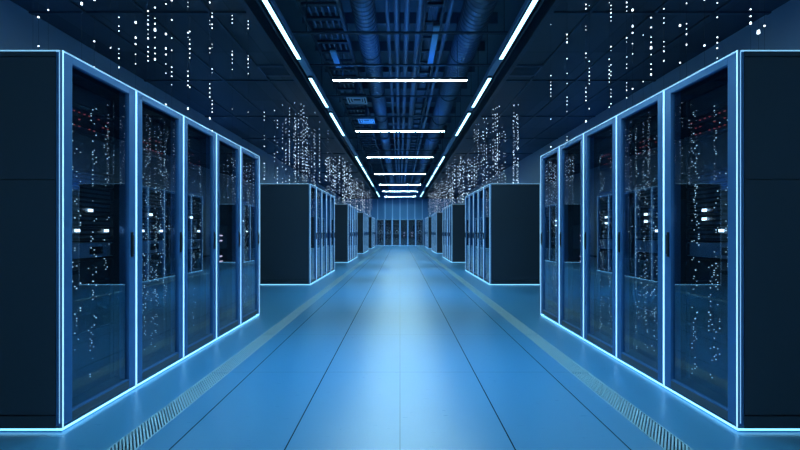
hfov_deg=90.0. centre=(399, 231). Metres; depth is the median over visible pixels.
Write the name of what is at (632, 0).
string
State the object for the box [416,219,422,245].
rack
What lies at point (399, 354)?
floor
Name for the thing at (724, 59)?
light
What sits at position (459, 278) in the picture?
floor vent
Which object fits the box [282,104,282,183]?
string
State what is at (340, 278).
floor vent
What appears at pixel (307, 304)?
floor vent
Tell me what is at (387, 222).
rack
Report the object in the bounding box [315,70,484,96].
strut
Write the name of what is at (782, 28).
wall
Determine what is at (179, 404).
floor vent
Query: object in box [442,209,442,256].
light
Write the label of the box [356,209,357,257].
rack
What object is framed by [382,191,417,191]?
ceiling light
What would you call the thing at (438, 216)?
rack
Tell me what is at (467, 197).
rack
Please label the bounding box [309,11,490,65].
strut
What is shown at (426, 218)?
rack
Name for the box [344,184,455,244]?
wall
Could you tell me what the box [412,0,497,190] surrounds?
air duct
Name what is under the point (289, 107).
string
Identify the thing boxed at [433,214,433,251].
rack
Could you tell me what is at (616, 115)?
light
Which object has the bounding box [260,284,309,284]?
light
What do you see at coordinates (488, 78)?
ceiling light
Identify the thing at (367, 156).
ceiling light
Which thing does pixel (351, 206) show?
rack
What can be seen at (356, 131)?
diffuser
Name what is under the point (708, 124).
indicator light
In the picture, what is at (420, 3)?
ceiling pipe
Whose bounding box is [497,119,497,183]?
string
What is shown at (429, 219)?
rack
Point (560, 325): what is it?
light
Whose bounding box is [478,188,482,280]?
rack
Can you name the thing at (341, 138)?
strut
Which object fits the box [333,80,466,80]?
diffuser
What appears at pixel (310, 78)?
ceiling light
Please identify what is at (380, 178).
ladder
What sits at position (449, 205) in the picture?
light
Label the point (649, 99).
light
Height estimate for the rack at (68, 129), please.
2.217 m
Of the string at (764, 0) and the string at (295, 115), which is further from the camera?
the string at (295, 115)
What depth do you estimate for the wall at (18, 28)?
6.70 m
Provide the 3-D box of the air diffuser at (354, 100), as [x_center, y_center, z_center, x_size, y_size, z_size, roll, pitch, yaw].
[-1.030,-3.364,9.600,0.460,0.450,0.460,0,0,0]
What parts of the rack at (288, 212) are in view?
door, glass pane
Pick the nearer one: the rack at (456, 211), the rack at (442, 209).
the rack at (456, 211)
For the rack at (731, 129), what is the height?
2.217 m
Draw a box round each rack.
[0,50,136,430]
[137,90,183,385]
[184,116,216,358]
[191,134,240,338]
[241,147,259,324]
[260,184,316,284]
[317,188,321,280]
[322,190,326,277]
[327,193,330,274]
[331,195,334,271]
[335,204,350,262]
[351,206,352,260]
[352,206,353,258]
[354,207,355,258]
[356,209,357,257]
[357,212,364,252]
[365,213,365,251]
[366,214,366,251]
[367,214,367,250]
[368,217,372,248]
[373,218,373,247]
[377,219,383,245]
[384,219,391,245]
[392,219,399,245]
[400,219,407,245]
[408,219,415,245]
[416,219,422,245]
[426,218,426,247]
[427,217,431,248]
[432,214,432,250]
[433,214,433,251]
[434,213,434,251]
[435,212,441,252]
[442,209,443,257]
[444,207,445,258]
[446,206,447,258]
[447,206,448,260]
[449,204,464,262]
[465,195,468,271]
[469,193,472,274]
[473,190,477,277]
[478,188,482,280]
[483,184,539,284]
[540,147,558,324]
[559,134,608,338]
[583,116,615,358]
[616,90,662,385]
[663,50,799,430]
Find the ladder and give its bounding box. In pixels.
[296,0,388,189]
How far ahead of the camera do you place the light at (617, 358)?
3.26 m
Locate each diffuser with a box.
[330,51,340,67]
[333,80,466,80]
[346,82,366,103]
[356,131,443,131]
[358,108,374,123]
[367,157,432,157]
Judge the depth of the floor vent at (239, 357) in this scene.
3.79 m
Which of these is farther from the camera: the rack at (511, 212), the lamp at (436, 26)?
the rack at (511, 212)
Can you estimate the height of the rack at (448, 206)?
2.217 m
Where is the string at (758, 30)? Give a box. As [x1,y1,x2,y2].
[757,0,759,49]
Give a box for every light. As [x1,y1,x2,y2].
[0,428,60,430]
[61,386,135,430]
[64,51,135,89]
[137,90,182,115]
[137,358,182,385]
[183,115,183,358]
[184,116,215,132]
[184,339,215,358]
[216,133,216,339]
[217,325,239,338]
[240,147,240,325]
[259,156,259,314]
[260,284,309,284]
[262,0,300,59]
[308,76,328,107]
[309,184,309,282]
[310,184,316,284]
[329,111,344,135]
[332,17,467,80]
[350,205,350,260]
[355,129,444,131]
[367,156,432,157]
[374,173,425,173]
[379,184,420,184]
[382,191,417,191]
[384,196,415,196]
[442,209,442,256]
[449,205,449,260]
[455,111,470,135]
[471,76,491,107]
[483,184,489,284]
[490,184,490,282]
[490,284,539,284]
[499,0,537,59]
[540,156,540,314]
[559,147,559,325]
[560,325,582,338]
[583,133,583,339]
[584,116,615,132]
[584,339,615,358]
[616,115,616,358]
[617,90,662,115]
[617,358,662,385]
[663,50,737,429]
[664,51,735,89]
[664,386,738,430]
[690,110,725,134]
[739,428,799,430]
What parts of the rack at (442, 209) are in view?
glass pane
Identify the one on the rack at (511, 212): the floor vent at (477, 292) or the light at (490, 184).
the light at (490, 184)
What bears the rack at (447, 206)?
on the floor
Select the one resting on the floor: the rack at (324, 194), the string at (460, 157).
the rack at (324, 194)
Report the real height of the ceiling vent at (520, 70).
0.030 m
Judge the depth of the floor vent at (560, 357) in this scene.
3.79 m
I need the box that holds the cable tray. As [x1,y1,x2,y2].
[405,0,446,185]
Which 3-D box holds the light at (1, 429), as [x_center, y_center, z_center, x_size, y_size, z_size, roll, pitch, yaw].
[-2.515,1.148,2.325,1.090,0.010,0.006,0,0,0]
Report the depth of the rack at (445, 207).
17.37 m
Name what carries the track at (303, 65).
hanging from the ceiling at (289, 9)
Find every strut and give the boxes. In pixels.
[275,0,524,33]
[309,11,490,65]
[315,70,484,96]
[337,89,462,116]
[341,138,458,138]
[356,132,443,150]
[363,163,436,163]
[369,174,430,174]
[374,183,425,183]
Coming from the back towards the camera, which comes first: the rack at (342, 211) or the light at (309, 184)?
the rack at (342, 211)
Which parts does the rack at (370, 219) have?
panel, door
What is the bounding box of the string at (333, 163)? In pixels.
[333,163,333,196]
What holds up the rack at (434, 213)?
on the floor
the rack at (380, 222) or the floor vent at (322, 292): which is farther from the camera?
the rack at (380, 222)
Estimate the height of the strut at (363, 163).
1.046 m
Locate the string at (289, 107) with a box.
[289,107,289,183]
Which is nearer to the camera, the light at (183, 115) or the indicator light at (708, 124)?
the indicator light at (708, 124)
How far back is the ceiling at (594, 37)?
6.98 m
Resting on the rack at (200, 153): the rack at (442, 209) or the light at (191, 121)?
the light at (191, 121)
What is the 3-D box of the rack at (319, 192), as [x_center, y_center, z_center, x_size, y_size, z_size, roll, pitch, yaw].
[-2.502,0.052,9.715,1.116,2.217,0.649,0,0,0]
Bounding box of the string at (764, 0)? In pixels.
[764,0,765,49]
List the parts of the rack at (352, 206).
glass pane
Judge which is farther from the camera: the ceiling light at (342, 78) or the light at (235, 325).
the ceiling light at (342, 78)
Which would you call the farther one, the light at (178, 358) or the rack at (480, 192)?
the rack at (480, 192)
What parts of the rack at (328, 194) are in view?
glass pane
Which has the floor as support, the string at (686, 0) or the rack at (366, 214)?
the rack at (366, 214)
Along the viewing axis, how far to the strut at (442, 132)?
15.20 m
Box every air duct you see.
[350,0,394,189]
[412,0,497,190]
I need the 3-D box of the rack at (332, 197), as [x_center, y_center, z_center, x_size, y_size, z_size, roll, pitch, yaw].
[-2.502,0.052,11.665,1.116,2.217,0.649,0,0,0]
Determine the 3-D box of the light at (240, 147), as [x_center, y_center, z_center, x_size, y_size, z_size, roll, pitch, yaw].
[-1.958,0.047,4.595,0.004,2.204,0.649,0,0,0]
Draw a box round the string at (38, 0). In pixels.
[37,0,39,49]
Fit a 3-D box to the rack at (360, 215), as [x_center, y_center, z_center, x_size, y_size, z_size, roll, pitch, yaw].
[-2.502,0.052,21.905,1.116,2.217,0.649,0,0,0]
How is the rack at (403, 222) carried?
on the floor
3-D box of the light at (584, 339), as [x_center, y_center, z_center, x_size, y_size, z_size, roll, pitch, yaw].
[1.965,1.148,3.945,0.010,0.010,0.646,0,0,0]
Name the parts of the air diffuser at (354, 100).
frame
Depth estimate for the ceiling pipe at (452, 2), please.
8.74 m
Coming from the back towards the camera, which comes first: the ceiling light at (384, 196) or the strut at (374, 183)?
the ceiling light at (384, 196)
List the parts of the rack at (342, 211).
panel, door, glass pane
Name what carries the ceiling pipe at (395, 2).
hanging from the strut at (306, 31)
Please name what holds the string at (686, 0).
hanging from the ceiling at (594, 37)
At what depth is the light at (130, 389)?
2.58 m
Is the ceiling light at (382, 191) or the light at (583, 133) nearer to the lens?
the light at (583, 133)
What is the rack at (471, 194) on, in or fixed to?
on the floor
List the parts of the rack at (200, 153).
patch panel, blank panel, blank panel, blank panel, blank panel, panel, handle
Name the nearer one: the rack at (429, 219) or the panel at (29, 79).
the panel at (29, 79)
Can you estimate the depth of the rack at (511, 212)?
8.74 m
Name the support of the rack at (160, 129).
on the floor
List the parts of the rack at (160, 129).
patch panel, blank panel, blank panel, blank panel, blank panel, panel, handle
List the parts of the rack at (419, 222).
blank panel, blank panel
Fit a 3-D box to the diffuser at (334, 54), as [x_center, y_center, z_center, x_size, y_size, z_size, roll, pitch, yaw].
[-1.220,-3.274,7.600,0.100,0.030,0.700,0,0,0]
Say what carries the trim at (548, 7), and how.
attached to the ceiling at (594, 37)
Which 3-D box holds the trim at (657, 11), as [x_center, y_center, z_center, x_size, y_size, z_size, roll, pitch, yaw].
[3.480,-2.929,16.000,2.940,0.020,38.400,0,0,0]
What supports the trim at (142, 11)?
attached to the ceiling at (82, 28)
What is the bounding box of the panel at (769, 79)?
[740,50,799,423]
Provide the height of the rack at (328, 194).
2.217 m
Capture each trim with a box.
[29,0,370,197]
[238,0,377,198]
[302,12,497,182]
[422,0,561,198]
[429,0,770,197]
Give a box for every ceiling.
[10,0,376,198]
[275,0,524,182]
[423,0,789,198]
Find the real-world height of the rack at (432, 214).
2.217 m
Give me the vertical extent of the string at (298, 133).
1.864 m
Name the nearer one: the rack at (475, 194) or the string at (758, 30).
the string at (758, 30)
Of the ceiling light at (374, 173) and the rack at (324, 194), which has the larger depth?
the ceiling light at (374, 173)
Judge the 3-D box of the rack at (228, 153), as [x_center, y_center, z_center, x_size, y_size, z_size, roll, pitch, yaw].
[-2.502,0.052,4.595,1.116,2.217,0.649,0,0,0]
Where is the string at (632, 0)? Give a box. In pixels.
[632,0,632,106]
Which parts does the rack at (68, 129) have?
panel, patch panel, blank panel, blank panel, blank panel, blank panel, panel, door, handle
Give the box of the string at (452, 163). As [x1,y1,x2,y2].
[452,163,452,203]
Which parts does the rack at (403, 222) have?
blank panel, blank panel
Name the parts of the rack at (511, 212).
glass pane, door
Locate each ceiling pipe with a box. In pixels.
[384,0,397,188]
[393,0,399,187]
[401,0,410,188]
[403,0,424,188]
[410,0,454,187]
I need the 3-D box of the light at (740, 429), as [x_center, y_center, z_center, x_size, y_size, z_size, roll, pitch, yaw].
[2.515,1.148,2.325,1.090,0.010,0.006,0,0,0]
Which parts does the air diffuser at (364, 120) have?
frame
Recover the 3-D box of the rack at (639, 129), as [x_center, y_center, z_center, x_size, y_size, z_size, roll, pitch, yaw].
[2.502,0.052,3.295,1.116,2.217,0.649,0,0,0]
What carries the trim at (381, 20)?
attached to the ceiling at (289, 9)
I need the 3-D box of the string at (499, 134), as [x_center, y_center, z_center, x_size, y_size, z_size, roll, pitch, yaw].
[2.928,-1.987,11.772,0.010,1.864,0.010,0,0,-12]
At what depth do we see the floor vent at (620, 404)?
2.58 m
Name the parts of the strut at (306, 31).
threaded rod, threaded rod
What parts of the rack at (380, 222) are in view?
blank panel, blank panel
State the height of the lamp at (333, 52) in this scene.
0.330 m
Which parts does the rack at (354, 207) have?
glass pane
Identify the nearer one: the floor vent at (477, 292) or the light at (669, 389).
the light at (669, 389)
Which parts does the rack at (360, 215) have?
door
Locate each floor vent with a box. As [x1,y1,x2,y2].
[106,372,229,449]
[212,334,275,371]
[263,313,300,333]
[291,299,317,312]
[310,289,329,298]
[324,281,339,288]
[335,276,345,280]
[454,276,464,280]
[460,281,475,288]
[470,289,489,298]
[482,299,508,312]
[499,313,536,333]
[524,334,587,371]
[570,372,693,449]
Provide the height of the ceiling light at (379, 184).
1.210 m
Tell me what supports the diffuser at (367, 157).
attached to the ceiling light at (367, 156)
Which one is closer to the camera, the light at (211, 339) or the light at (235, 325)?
the light at (211, 339)
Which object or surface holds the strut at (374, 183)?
hanging from the trim at (381, 20)
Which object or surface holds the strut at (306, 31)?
hanging from the trim at (381, 20)
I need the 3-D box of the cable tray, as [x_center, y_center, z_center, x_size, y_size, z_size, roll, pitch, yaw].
[0.610,-4.024,16.750,0.380,0.130,35.500,0,0,0]
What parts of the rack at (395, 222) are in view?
blank panel, blank panel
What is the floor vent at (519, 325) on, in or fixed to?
in the floor
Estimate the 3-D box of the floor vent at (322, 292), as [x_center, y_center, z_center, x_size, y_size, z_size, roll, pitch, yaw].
[-1.486,1.175,7.583,0.157,0.032,1.216,0,0,0]
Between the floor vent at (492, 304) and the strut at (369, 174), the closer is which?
the floor vent at (492, 304)
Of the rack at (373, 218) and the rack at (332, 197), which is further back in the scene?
the rack at (373, 218)
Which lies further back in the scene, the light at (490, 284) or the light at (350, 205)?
the light at (350, 205)
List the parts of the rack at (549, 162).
panel, patch panel, blank panel, blank panel, blank panel, blank panel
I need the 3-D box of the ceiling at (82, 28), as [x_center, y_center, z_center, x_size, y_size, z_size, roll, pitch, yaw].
[-3.450,-2.964,16.000,3.000,0.050,38.400,0,0,0]
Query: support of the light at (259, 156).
attached to the rack at (250, 162)
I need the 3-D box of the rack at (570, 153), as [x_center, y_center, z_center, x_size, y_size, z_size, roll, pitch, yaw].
[2.502,0.052,4.595,1.116,2.217,0.649,0,0,0]
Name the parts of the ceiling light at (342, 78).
suspension rod, suspension rod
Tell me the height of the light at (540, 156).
2.204 m
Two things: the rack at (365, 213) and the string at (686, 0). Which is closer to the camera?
the string at (686, 0)
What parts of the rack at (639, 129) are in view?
handle, panel, patch panel, blank panel, blank panel, blank panel, blank panel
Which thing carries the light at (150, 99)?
on the rack at (160, 129)
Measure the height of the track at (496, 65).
1.400 m
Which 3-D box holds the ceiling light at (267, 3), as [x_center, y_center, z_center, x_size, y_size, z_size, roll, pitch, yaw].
[-1.700,-2.930,5.150,0.075,0.042,3.200,0,0,0]
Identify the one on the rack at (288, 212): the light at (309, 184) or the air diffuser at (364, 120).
the light at (309, 184)
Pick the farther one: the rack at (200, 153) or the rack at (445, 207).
the rack at (445, 207)
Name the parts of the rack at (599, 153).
handle, panel, patch panel, blank panel, blank panel, blank panel, blank panel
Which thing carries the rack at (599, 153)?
on the floor
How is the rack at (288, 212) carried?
on the floor
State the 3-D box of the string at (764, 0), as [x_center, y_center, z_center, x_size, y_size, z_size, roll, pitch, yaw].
[2.470,-1.987,2.710,0.013,1.864,0.013,0,0,-13]
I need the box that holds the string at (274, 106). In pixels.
[274,106,274,183]
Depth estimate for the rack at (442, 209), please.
18.17 m
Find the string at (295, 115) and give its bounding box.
[295,115,295,183]
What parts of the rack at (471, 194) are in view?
glass pane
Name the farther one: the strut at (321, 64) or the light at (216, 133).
the strut at (321, 64)
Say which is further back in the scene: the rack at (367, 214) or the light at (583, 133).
the rack at (367, 214)
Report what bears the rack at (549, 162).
on the floor
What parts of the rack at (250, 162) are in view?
patch panel, blank panel, blank panel, blank panel, blank panel, panel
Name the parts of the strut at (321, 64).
threaded rod, threaded rod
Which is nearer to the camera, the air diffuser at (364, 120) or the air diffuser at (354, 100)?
the air diffuser at (354, 100)
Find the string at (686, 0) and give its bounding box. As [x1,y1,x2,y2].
[686,0,686,76]
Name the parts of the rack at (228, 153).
blank panel, blank panel, panel, door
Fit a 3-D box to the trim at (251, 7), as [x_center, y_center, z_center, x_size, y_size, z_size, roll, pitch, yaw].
[-1.970,-3.014,16.000,0.080,0.290,38.400,0,0,0]
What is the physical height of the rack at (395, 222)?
2.217 m
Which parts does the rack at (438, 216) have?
door, panel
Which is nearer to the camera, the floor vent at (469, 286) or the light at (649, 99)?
the light at (649, 99)
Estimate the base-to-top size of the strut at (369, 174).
1.046 m
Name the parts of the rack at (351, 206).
glass pane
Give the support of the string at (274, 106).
hanging from the ceiling at (82, 28)
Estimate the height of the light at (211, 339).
0.010 m
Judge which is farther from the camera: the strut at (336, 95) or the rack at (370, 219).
the rack at (370, 219)
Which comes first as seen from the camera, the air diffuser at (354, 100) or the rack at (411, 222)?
the air diffuser at (354, 100)
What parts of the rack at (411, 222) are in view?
blank panel, blank panel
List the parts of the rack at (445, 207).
glass pane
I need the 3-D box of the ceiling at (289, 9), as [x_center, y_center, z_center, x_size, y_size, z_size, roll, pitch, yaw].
[0.000,-4.439,16.000,9.900,0.200,38.400,0,0,0]
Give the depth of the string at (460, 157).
15.64 m
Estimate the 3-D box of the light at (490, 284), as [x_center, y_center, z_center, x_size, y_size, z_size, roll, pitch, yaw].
[2.515,1.148,8.745,1.090,0.010,0.006,0,0,0]
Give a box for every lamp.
[329,43,341,67]
[427,23,439,63]
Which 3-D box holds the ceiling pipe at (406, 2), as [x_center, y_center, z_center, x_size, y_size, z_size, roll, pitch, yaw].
[0.120,-3.739,16.750,0.100,0.098,35.500,0,0,0]
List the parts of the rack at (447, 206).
glass pane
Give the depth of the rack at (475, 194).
10.47 m
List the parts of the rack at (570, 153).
door, panel, blank panel, blank panel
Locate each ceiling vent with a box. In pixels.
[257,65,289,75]
[510,65,542,75]
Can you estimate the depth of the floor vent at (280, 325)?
5.03 m
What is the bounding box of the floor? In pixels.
[0,245,799,449]
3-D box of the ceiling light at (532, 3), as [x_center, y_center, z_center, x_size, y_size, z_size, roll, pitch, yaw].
[1.700,-2.930,5.150,0.075,0.042,3.200,0,0,0]
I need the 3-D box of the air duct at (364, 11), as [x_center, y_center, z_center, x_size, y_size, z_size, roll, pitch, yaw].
[-0.620,-3.974,16.745,0.420,0.730,35.490,0,0,0]
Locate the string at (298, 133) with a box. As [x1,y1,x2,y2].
[298,133,298,183]
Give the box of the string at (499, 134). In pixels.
[499,134,499,183]
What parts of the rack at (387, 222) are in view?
blank panel, blank panel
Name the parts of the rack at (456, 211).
glass pane, door, panel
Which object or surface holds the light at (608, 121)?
on the rack at (599, 153)
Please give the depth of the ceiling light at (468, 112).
10.69 m
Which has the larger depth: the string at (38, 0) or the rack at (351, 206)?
the rack at (351, 206)
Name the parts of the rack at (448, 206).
glass pane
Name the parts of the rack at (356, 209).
glass pane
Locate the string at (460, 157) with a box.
[460,157,460,203]
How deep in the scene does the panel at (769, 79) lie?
2.32 m
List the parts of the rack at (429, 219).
door, panel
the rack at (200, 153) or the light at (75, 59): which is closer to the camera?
the light at (75, 59)
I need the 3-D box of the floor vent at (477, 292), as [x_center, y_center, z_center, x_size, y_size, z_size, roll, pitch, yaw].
[1.486,1.175,7.583,0.157,0.032,1.216,0,0,0]
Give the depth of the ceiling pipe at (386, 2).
8.75 m
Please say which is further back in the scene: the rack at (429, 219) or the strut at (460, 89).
the rack at (429, 219)
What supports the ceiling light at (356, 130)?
hanging from the trim at (381, 20)
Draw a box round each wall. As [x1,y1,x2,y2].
[0,0,343,203]
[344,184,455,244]
[456,0,799,203]
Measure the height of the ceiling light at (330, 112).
0.042 m
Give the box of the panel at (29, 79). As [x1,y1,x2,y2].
[0,50,59,423]
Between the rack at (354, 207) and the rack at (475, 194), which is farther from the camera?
the rack at (354, 207)
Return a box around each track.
[256,0,379,196]
[420,0,543,196]
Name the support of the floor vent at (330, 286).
in the floor
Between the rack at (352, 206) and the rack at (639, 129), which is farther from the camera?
the rack at (352, 206)
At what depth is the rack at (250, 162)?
5.50 m
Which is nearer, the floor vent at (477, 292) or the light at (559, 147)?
the light at (559, 147)
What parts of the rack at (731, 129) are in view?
handle, panel, door, patch panel, blank panel, blank panel, blank panel, blank panel, panel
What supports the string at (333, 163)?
hanging from the ceiling at (82, 28)
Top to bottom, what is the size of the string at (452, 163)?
1.864 m

